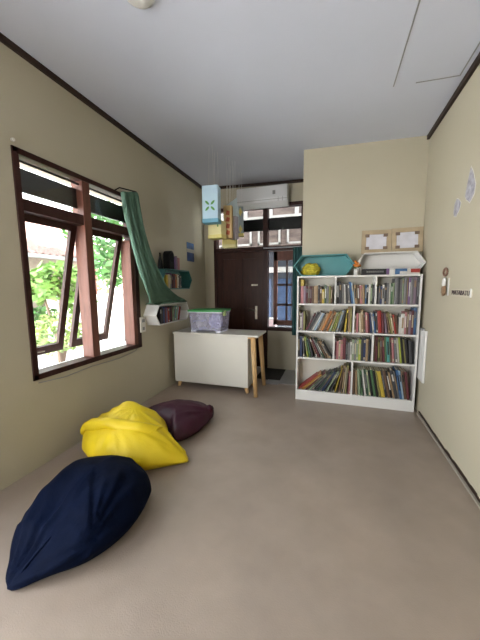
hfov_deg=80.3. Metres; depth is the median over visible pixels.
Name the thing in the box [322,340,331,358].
book
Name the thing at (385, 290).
book
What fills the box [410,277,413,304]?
book
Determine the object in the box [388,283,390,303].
book
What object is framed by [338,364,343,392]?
book
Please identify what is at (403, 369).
book
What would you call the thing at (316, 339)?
book
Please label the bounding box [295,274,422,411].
bookshelf
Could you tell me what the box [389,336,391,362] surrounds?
book
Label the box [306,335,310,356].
book
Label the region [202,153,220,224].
paper lantern
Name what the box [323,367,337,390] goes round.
book
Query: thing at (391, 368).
book
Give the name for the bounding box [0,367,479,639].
floor
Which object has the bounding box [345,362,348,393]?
book
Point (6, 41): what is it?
trim
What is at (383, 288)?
book
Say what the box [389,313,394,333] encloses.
book
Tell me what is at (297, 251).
curtain
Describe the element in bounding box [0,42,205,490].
wall
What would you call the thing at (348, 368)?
book
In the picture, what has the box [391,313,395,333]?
book
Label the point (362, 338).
book
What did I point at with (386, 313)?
book
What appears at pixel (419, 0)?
trim
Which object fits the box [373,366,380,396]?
book
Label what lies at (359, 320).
book
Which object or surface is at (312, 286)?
book
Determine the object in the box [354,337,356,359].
book
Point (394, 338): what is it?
book
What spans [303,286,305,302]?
book
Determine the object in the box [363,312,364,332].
book
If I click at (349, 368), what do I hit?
book
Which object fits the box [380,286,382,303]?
book
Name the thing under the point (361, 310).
book
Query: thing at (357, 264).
flower pot
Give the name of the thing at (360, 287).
book
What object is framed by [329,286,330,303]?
book
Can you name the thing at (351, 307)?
book
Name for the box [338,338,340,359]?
book
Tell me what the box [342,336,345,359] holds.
book
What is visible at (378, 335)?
book
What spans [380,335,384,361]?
book
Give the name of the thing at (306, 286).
book
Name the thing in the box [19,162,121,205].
roof eave
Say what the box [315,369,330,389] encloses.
book
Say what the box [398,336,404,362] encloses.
book
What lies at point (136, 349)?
cable
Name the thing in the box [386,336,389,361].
book
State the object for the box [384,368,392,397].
book
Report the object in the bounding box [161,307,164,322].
book
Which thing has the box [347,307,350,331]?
book
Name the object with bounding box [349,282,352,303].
book
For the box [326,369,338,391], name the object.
book
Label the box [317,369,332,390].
book
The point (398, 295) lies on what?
book
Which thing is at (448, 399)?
wall
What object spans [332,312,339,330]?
book
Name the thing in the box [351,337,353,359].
book
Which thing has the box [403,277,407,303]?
book
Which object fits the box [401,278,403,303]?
book
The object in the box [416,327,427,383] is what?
paper pad
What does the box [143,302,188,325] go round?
shelf
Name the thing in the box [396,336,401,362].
book
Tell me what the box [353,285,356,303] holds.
book
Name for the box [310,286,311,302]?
book
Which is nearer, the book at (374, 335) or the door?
the book at (374, 335)
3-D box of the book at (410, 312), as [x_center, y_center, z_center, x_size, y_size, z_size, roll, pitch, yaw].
[1.994,0.025,3.380,0.024,0.270,0.185,2,7,18]
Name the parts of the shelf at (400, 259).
panel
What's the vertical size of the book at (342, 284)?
0.251 m
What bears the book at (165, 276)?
on the shelf at (186, 279)
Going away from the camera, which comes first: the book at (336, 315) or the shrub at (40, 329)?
the book at (336, 315)
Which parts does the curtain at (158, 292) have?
rod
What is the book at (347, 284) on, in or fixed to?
on the bookshelf at (306, 367)
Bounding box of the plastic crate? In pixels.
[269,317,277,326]
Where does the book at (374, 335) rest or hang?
on the bookshelf at (306, 367)
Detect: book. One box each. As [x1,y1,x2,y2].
[157,307,161,323]
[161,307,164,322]
[164,275,167,285]
[165,274,169,287]
[170,306,174,320]
[298,333,300,356]
[298,371,317,388]
[299,286,300,302]
[300,313,301,329]
[300,335,302,356]
[301,280,304,302]
[301,370,321,388]
[302,334,305,356]
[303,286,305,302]
[303,310,306,330]
[304,335,308,356]
[306,286,307,302]
[306,313,315,329]
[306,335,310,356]
[306,369,325,389]
[307,336,313,356]
[308,286,309,302]
[308,312,319,329]
[309,336,317,357]
[309,373,325,389]
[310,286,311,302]
[310,311,321,330]
[311,338,319,357]
[312,286,313,302]
[312,371,327,389]
[313,337,322,357]
[314,286,317,303]
[314,312,324,330]
[315,337,324,357]
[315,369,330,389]
[316,313,325,330]
[317,340,327,357]
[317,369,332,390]
[318,285,319,303]
[318,312,328,330]
[319,340,329,357]
[320,287,322,303]
[321,310,331,330]
[322,289,324,303]
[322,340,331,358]
[322,368,335,390]
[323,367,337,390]
[324,285,326,303]
[324,310,334,330]
[326,286,328,303]
[326,311,336,330]
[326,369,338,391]
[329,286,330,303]
[329,311,337,330]
[329,366,340,391]
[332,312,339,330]
[333,310,341,331]
[334,336,336,358]
[334,365,342,391]
[336,310,343,331]
[336,339,338,358]
[337,282,338,303]
[338,309,346,331]
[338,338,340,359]
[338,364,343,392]
[339,282,341,303]
[340,338,342,359]
[341,283,343,303]
[341,363,345,392]
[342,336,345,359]
[343,364,346,393]
[344,284,345,303]
[344,308,347,331]
[345,285,347,303]
[345,339,347,359]
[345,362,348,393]
[347,284,349,303]
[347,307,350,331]
[347,340,349,359]
[347,368,348,393]
[348,368,350,393]
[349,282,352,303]
[350,307,351,331]
[350,339,351,359]
[351,282,354,303]
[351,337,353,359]
[352,367,354,394]
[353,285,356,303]
[354,313,355,332]
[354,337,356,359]
[354,367,356,394]
[356,285,359,303]
[356,312,358,332]
[356,337,358,359]
[356,366,359,394]
[358,312,360,332]
[358,338,360,360]
[358,366,362,394]
[359,286,362,303]
[360,309,363,332]
[360,336,363,360]
[360,366,365,395]
[361,285,364,303]
[362,366,368,395]
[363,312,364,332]
[363,336,365,360]
[364,311,367,332]
[365,285,366,303]
[365,337,368,360]
[365,367,370,395]
[366,285,368,303]
[366,367,372,395]
[367,284,370,303]
[367,312,369,332]
[367,337,369,360]
[368,312,371,332]
[368,366,375,396]
[369,311,374,332]
[370,284,372,303]
[371,366,377,396]
[372,285,373,303]
[372,312,375,332]
[373,311,377,332]
[373,335,375,360]
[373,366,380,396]
[375,310,381,332]
[375,335,377,361]
[375,367,384,396]
[376,287,378,303]
[377,285,380,303]
[377,335,379,361]
[378,335,381,361]
[378,367,386,397]
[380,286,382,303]
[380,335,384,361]
[380,367,390,397]
[381,285,384,303]
[381,312,383,333]
[383,312,386,332]
[384,283,388,303]
[384,286,386,303]
[384,312,389,333]
[384,336,386,361]
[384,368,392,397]
[385,311,392,333]
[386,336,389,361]
[386,368,394,397]
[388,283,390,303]
[388,367,397,398]
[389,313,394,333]
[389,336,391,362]
[390,284,392,303]
[390,336,393,362]
[391,283,394,303]
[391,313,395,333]
[391,368,399,398]
[392,278,397,303]
[392,336,396,362]
[393,366,401,398]
[394,314,397,333]
[394,336,398,362]
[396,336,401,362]
[396,366,403,398]
[397,277,399,303]
[397,316,400,333]
[397,366,406,398]
[398,313,404,333]
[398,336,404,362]
[399,279,401,303]
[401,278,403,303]
[401,311,406,333]
[401,336,408,363]
[402,338,405,362]
[402,368,409,399]
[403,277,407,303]
[404,309,408,334]
[406,277,408,303]
[407,277,410,304]
[407,338,411,363]
[408,311,411,334]
[409,310,413,334]
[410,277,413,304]
[410,339,413,363]
[411,307,416,334]
[413,276,416,304]
[416,277,419,304]
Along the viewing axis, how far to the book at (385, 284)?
3.33 m
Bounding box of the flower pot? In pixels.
[353,255,362,274]
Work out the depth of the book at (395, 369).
3.41 m
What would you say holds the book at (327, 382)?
on the bookshelf at (306, 367)
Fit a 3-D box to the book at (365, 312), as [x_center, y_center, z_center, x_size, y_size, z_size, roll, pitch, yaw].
[1.557,0.021,3.522,0.042,0.251,0.194,2,7,18]
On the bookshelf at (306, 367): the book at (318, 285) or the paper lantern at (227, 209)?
the book at (318, 285)
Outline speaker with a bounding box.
[163,251,173,268]
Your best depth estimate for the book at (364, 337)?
3.49 m
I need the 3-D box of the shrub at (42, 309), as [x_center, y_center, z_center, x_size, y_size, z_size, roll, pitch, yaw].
[-5.399,0.261,7.386,1.263,1.430,1.533,2,7,18]
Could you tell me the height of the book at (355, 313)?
0.220 m
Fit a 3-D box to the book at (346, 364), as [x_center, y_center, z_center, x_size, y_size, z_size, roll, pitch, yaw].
[1.354,0.756,3.672,0.038,0.340,0.186,2,7,18]
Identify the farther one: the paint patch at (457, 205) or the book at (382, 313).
the book at (382, 313)
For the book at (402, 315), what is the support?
on the bookshelf at (306, 367)
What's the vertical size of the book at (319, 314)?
0.251 m
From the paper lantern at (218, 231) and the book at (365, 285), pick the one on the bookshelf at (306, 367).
the book at (365, 285)
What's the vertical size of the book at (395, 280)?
0.300 m
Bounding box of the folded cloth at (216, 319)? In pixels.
[208,313,222,328]
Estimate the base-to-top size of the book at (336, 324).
0.264 m
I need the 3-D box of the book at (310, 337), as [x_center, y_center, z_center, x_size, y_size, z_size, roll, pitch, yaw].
[0.971,0.349,3.744,0.120,0.258,0.156,2,7,18]
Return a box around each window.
[10,145,141,380]
[214,201,302,367]
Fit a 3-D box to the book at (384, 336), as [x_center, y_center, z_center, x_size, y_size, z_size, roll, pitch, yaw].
[1.770,0.346,3.488,0.040,0.311,0.171,2,7,18]
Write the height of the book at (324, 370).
0.254 m
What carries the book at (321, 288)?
on the bookshelf at (306, 367)
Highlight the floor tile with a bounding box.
[266,370,295,384]
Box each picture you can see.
[187,242,193,249]
[187,252,193,261]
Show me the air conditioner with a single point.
(269, 196)
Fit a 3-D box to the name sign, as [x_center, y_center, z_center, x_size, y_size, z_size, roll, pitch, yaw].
[1.798,-0.223,2.317,0.012,0.068,0.385,2,7,18]
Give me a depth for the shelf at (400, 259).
3.46 m
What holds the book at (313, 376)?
on the bookshelf at (306, 367)
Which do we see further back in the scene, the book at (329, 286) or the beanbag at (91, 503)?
the book at (329, 286)
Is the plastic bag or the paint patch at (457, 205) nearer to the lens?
the paint patch at (457, 205)
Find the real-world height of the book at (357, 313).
0.240 m
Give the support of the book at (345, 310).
on the bookshelf at (306, 367)
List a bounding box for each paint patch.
[453,198,460,216]
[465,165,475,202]
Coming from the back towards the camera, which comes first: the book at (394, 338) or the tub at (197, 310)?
the tub at (197, 310)
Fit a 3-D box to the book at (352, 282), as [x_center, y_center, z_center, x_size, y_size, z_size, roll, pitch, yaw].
[1.399,-0.336,3.537,0.053,0.260,0.205,2,7,18]
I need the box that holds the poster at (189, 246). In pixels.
[186,242,193,261]
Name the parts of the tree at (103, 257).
stem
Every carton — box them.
[395,268,406,273]
[407,268,419,273]
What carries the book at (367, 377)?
on the bookshelf at (306, 367)
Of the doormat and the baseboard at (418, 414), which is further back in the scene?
the doormat
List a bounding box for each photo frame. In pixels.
[361,229,391,253]
[391,226,423,251]
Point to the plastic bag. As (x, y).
(201, 321)
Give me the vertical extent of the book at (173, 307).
0.210 m
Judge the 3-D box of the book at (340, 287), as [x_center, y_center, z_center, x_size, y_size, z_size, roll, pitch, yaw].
[1.259,-0.344,3.570,0.042,0.271,0.172,2,7,18]
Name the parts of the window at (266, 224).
curtain rail, sash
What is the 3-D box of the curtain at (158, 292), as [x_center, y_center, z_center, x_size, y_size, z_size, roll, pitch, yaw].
[-1.057,-0.885,3.727,0.278,1.347,1.251,2,7,18]
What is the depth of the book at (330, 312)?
3.58 m
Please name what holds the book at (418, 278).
on the bookshelf at (306, 367)
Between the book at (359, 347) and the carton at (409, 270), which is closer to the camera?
the carton at (409, 270)
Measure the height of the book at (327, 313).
0.240 m
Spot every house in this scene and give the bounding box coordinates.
[25,222,108,337]
[219,206,301,326]
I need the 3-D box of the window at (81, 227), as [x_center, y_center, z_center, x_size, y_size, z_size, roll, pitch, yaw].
[-1.684,-0.457,2.950,0.444,1.880,1.500,2,7,18]
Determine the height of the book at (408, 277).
0.310 m
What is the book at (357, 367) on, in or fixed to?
on the bookshelf at (306, 367)
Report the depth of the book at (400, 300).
3.28 m
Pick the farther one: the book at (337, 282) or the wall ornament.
the book at (337, 282)
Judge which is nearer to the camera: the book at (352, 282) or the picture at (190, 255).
the book at (352, 282)
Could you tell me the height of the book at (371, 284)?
0.240 m
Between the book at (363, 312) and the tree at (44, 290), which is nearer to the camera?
the book at (363, 312)
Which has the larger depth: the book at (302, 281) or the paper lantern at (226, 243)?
the paper lantern at (226, 243)
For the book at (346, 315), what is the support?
on the bookshelf at (306, 367)
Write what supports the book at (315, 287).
on the bookshelf at (306, 367)
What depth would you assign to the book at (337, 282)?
3.50 m
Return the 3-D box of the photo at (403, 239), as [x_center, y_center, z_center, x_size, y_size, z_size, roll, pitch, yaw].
[1.990,-0.951,3.386,0.272,0.232,0.030,2,7,18]
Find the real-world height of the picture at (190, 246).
0.102 m
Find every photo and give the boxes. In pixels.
[366,234,386,248]
[396,232,417,247]
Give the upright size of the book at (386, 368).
0.326 m
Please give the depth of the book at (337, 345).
3.58 m
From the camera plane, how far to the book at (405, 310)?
3.30 m
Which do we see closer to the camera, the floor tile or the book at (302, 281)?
the book at (302, 281)
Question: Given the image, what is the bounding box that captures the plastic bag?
[196,315,207,327]
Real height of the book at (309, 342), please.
0.247 m
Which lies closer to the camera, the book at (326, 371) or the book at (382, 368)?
the book at (382, 368)
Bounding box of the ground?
[38,331,125,367]
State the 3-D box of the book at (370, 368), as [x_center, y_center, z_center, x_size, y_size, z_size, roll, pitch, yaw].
[1.662,0.764,3.582,0.087,0.340,0.194,2,7,18]
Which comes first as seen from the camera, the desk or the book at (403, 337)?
the book at (403, 337)
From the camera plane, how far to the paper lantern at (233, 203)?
4.22 m
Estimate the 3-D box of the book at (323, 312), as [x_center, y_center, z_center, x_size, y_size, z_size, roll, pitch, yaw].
[1.025,0.017,3.675,0.128,0.234,0.152,2,7,18]
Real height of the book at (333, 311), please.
0.267 m
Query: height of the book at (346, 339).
0.240 m
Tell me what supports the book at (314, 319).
on the bookshelf at (306, 367)
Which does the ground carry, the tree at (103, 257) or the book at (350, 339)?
the tree at (103, 257)
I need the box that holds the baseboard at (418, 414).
[417,413,479,508]
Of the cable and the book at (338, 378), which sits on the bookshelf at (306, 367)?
the book at (338, 378)
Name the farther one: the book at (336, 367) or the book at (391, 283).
the book at (336, 367)
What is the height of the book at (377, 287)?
0.200 m
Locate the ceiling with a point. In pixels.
(257, 85)
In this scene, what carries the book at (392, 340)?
on the bookshelf at (306, 367)
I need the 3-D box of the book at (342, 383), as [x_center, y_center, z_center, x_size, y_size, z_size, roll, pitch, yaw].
[1.340,0.749,3.690,0.047,0.350,0.188,2,7,18]
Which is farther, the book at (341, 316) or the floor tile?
the floor tile
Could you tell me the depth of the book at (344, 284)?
3.49 m
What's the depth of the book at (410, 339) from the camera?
3.33 m
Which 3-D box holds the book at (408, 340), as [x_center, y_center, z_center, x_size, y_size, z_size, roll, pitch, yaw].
[2.021,0.368,3.412,0.052,0.281,0.193,2,7,18]
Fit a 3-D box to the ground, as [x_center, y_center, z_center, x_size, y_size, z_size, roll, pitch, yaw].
[-3.665,1.204,5.046,22.000,0.280,25.000,2,7,18]
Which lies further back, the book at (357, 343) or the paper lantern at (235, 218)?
the paper lantern at (235, 218)
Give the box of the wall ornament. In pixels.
[441,267,449,295]
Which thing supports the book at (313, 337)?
on the bookshelf at (306, 367)
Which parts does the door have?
lever handle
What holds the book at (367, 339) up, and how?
on the bookshelf at (306, 367)
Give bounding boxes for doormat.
[257,368,285,379]
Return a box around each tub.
[187,308,230,332]
[191,328,227,332]
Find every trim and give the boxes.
[0,32,201,188]
[219,179,302,188]
[393,0,479,86]
[418,411,479,502]
[427,52,479,139]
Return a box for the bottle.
[158,253,162,268]
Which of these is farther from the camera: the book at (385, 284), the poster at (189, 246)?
the poster at (189, 246)
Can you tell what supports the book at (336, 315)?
on the bookshelf at (306, 367)
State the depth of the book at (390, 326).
3.36 m
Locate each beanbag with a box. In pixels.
[5,455,151,590]
[80,401,188,469]
[149,399,213,441]
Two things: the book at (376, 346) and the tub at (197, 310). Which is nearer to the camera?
the book at (376, 346)
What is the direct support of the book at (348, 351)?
on the bookshelf at (306, 367)
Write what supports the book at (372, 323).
on the bookshelf at (306, 367)
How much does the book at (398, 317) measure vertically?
0.200 m
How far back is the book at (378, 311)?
3.40 m
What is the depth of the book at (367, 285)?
3.40 m
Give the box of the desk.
[173,327,265,397]
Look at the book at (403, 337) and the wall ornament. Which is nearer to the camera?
the wall ornament
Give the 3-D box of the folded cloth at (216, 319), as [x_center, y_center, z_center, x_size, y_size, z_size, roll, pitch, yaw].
[-0.352,0.014,4.205,0.213,0.230,0.253,2,7,18]
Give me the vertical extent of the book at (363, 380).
0.330 m
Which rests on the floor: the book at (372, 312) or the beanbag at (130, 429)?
the beanbag at (130, 429)
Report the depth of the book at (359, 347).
3.51 m
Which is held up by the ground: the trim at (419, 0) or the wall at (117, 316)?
the wall at (117, 316)
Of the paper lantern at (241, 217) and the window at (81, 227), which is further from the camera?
the paper lantern at (241, 217)
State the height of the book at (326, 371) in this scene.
0.234 m
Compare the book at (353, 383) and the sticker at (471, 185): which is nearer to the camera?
the sticker at (471, 185)
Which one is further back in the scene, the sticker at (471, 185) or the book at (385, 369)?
the book at (385, 369)
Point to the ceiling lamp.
(140, 4)
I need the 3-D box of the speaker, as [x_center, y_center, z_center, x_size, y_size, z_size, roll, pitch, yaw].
[-1.002,-0.842,3.999,0.114,0.255,0.120,2,7,18]
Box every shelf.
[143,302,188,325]
[159,269,191,288]
[294,254,353,275]
[356,251,425,274]
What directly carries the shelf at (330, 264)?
on the bookshelf at (306, 367)
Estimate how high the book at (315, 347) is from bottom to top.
0.238 m
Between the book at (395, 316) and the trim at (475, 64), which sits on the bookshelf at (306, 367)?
the book at (395, 316)
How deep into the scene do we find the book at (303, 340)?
3.72 m
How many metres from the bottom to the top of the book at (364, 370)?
0.340 m
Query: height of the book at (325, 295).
0.230 m
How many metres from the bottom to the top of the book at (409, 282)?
0.310 m
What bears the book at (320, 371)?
on the bookshelf at (306, 367)
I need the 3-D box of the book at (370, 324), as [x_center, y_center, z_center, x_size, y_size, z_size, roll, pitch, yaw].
[1.605,0.026,3.521,0.044,0.241,0.194,2,7,18]
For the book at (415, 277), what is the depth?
3.25 m
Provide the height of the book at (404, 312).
0.260 m
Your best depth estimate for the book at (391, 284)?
3.32 m
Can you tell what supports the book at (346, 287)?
on the bookshelf at (306, 367)
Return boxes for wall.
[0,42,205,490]
[46,293,123,343]
[204,182,302,369]
[302,135,429,274]
[414,64,479,497]
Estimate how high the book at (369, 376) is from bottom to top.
0.330 m
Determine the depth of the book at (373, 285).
3.38 m
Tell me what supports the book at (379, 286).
on the bookshelf at (306, 367)
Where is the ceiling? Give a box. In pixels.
[0,0,479,185]
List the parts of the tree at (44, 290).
stem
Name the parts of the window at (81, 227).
sash, transom rail, sill, sash, transom rail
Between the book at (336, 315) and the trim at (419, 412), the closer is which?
the trim at (419, 412)
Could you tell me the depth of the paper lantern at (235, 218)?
4.09 m
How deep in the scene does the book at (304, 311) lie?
3.66 m
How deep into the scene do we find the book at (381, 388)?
3.46 m
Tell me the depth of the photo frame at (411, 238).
3.38 m
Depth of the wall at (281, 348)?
5.14 m
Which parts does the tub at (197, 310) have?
lid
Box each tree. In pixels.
[30,260,98,361]
[61,205,125,340]
[96,238,122,293]
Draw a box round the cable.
[39,349,136,382]
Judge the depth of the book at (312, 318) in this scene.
3.64 m
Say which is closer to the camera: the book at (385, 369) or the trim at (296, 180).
the book at (385, 369)
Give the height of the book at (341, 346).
0.250 m
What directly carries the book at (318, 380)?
on the bookshelf at (306, 367)
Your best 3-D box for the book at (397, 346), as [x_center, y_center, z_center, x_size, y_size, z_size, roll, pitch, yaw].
[1.902,0.352,3.470,0.056,0.301,0.205,2,7,18]
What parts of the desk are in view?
panel, leg, leg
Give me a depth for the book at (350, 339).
3.53 m
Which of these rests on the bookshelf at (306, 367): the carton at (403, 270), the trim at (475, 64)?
the carton at (403, 270)
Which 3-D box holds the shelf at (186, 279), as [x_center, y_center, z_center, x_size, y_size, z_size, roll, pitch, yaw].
[-0.974,-0.592,4.163,0.180,0.280,0.828,2,7,18]
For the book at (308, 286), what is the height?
0.220 m
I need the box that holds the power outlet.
[140,317,145,331]
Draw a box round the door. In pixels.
[217,251,262,366]
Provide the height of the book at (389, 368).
0.349 m
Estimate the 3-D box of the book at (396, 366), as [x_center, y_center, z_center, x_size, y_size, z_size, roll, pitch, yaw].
[1.958,0.768,3.494,0.080,0.348,0.200,2,7,18]
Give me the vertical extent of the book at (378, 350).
0.300 m
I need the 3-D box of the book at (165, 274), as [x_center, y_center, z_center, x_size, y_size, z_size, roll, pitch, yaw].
[-1.037,-0.534,3.936,0.135,0.190,0.034,2,7,18]
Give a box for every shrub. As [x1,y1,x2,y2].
[33,306,57,337]
[34,311,82,362]
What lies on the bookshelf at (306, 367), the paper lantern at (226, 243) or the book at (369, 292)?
the book at (369, 292)
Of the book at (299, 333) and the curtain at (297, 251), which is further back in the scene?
the curtain at (297, 251)
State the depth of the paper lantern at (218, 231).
3.83 m
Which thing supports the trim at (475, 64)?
attached to the wall at (448, 399)
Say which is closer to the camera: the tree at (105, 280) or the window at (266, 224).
the window at (266, 224)
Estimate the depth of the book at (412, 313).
3.28 m
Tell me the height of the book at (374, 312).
0.261 m
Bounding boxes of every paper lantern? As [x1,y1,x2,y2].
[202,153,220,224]
[208,152,225,239]
[222,179,236,248]
[223,183,232,238]
[227,178,238,230]
[231,175,238,239]
[238,172,243,236]
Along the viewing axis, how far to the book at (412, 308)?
3.28 m
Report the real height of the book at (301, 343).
0.270 m
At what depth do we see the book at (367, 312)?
3.43 m
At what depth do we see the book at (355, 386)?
3.56 m
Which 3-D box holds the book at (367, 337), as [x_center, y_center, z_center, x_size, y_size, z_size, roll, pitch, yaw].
[1.601,0.360,3.556,0.020,0.270,0.191,2,7,18]
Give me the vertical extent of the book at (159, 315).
0.220 m
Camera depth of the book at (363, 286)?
3.42 m
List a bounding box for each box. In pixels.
[361,269,388,274]
[389,268,394,274]
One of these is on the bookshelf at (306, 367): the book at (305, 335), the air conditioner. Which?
the book at (305, 335)
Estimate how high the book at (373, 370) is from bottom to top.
0.329 m
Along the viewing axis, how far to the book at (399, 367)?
3.40 m
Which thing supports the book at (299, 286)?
on the bookshelf at (306, 367)
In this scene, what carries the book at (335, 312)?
on the bookshelf at (306, 367)
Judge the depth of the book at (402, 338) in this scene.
3.35 m
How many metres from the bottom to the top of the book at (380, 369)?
0.337 m
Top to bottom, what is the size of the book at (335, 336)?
0.270 m
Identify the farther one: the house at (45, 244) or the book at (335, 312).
the house at (45, 244)
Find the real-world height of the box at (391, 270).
0.068 m
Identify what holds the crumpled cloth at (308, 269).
in the shelf at (330, 264)
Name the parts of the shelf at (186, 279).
panel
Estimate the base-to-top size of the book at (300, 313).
0.220 m
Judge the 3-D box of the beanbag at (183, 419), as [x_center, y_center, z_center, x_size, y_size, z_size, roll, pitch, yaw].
[-0.667,1.026,3.168,0.802,0.224,0.634,6,9,42]
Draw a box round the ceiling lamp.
[127,0,154,8]
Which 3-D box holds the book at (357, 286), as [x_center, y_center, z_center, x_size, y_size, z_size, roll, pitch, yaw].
[1.460,-0.321,3.528,0.044,0.231,0.195,2,7,18]
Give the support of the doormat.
on the floor
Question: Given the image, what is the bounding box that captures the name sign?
[451,289,472,297]
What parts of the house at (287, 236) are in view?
gable rail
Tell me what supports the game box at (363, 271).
on the bookshelf at (306, 367)
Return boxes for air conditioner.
[236,183,288,210]
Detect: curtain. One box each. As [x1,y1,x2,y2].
[115,187,186,304]
[292,247,301,334]
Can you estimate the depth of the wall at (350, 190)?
3.51 m
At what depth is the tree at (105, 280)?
16.54 m
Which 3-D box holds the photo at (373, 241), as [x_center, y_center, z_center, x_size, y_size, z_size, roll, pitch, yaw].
[1.670,-0.957,3.489,0.272,0.225,0.030,2,7,18]
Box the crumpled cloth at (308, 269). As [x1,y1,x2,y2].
[301,263,320,274]
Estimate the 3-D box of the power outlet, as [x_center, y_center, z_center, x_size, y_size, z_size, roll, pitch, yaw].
[-1.242,0.059,3.625,0.036,0.190,0.100,2,7,18]
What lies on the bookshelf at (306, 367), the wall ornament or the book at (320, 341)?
the book at (320, 341)
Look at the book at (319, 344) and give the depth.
3.63 m
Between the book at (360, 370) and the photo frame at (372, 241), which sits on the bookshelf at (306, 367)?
the book at (360, 370)
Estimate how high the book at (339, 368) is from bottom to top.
0.311 m
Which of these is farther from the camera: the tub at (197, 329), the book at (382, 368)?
the tub at (197, 329)
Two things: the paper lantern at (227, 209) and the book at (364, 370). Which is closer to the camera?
the book at (364, 370)
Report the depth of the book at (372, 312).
3.41 m
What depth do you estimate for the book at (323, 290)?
3.56 m
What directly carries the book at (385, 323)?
on the bookshelf at (306, 367)
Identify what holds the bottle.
on the shelf at (186, 279)
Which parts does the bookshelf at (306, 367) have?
panel, panel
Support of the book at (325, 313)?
on the bookshelf at (306, 367)
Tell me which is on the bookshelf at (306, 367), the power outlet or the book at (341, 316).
the book at (341, 316)
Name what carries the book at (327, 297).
on the bookshelf at (306, 367)

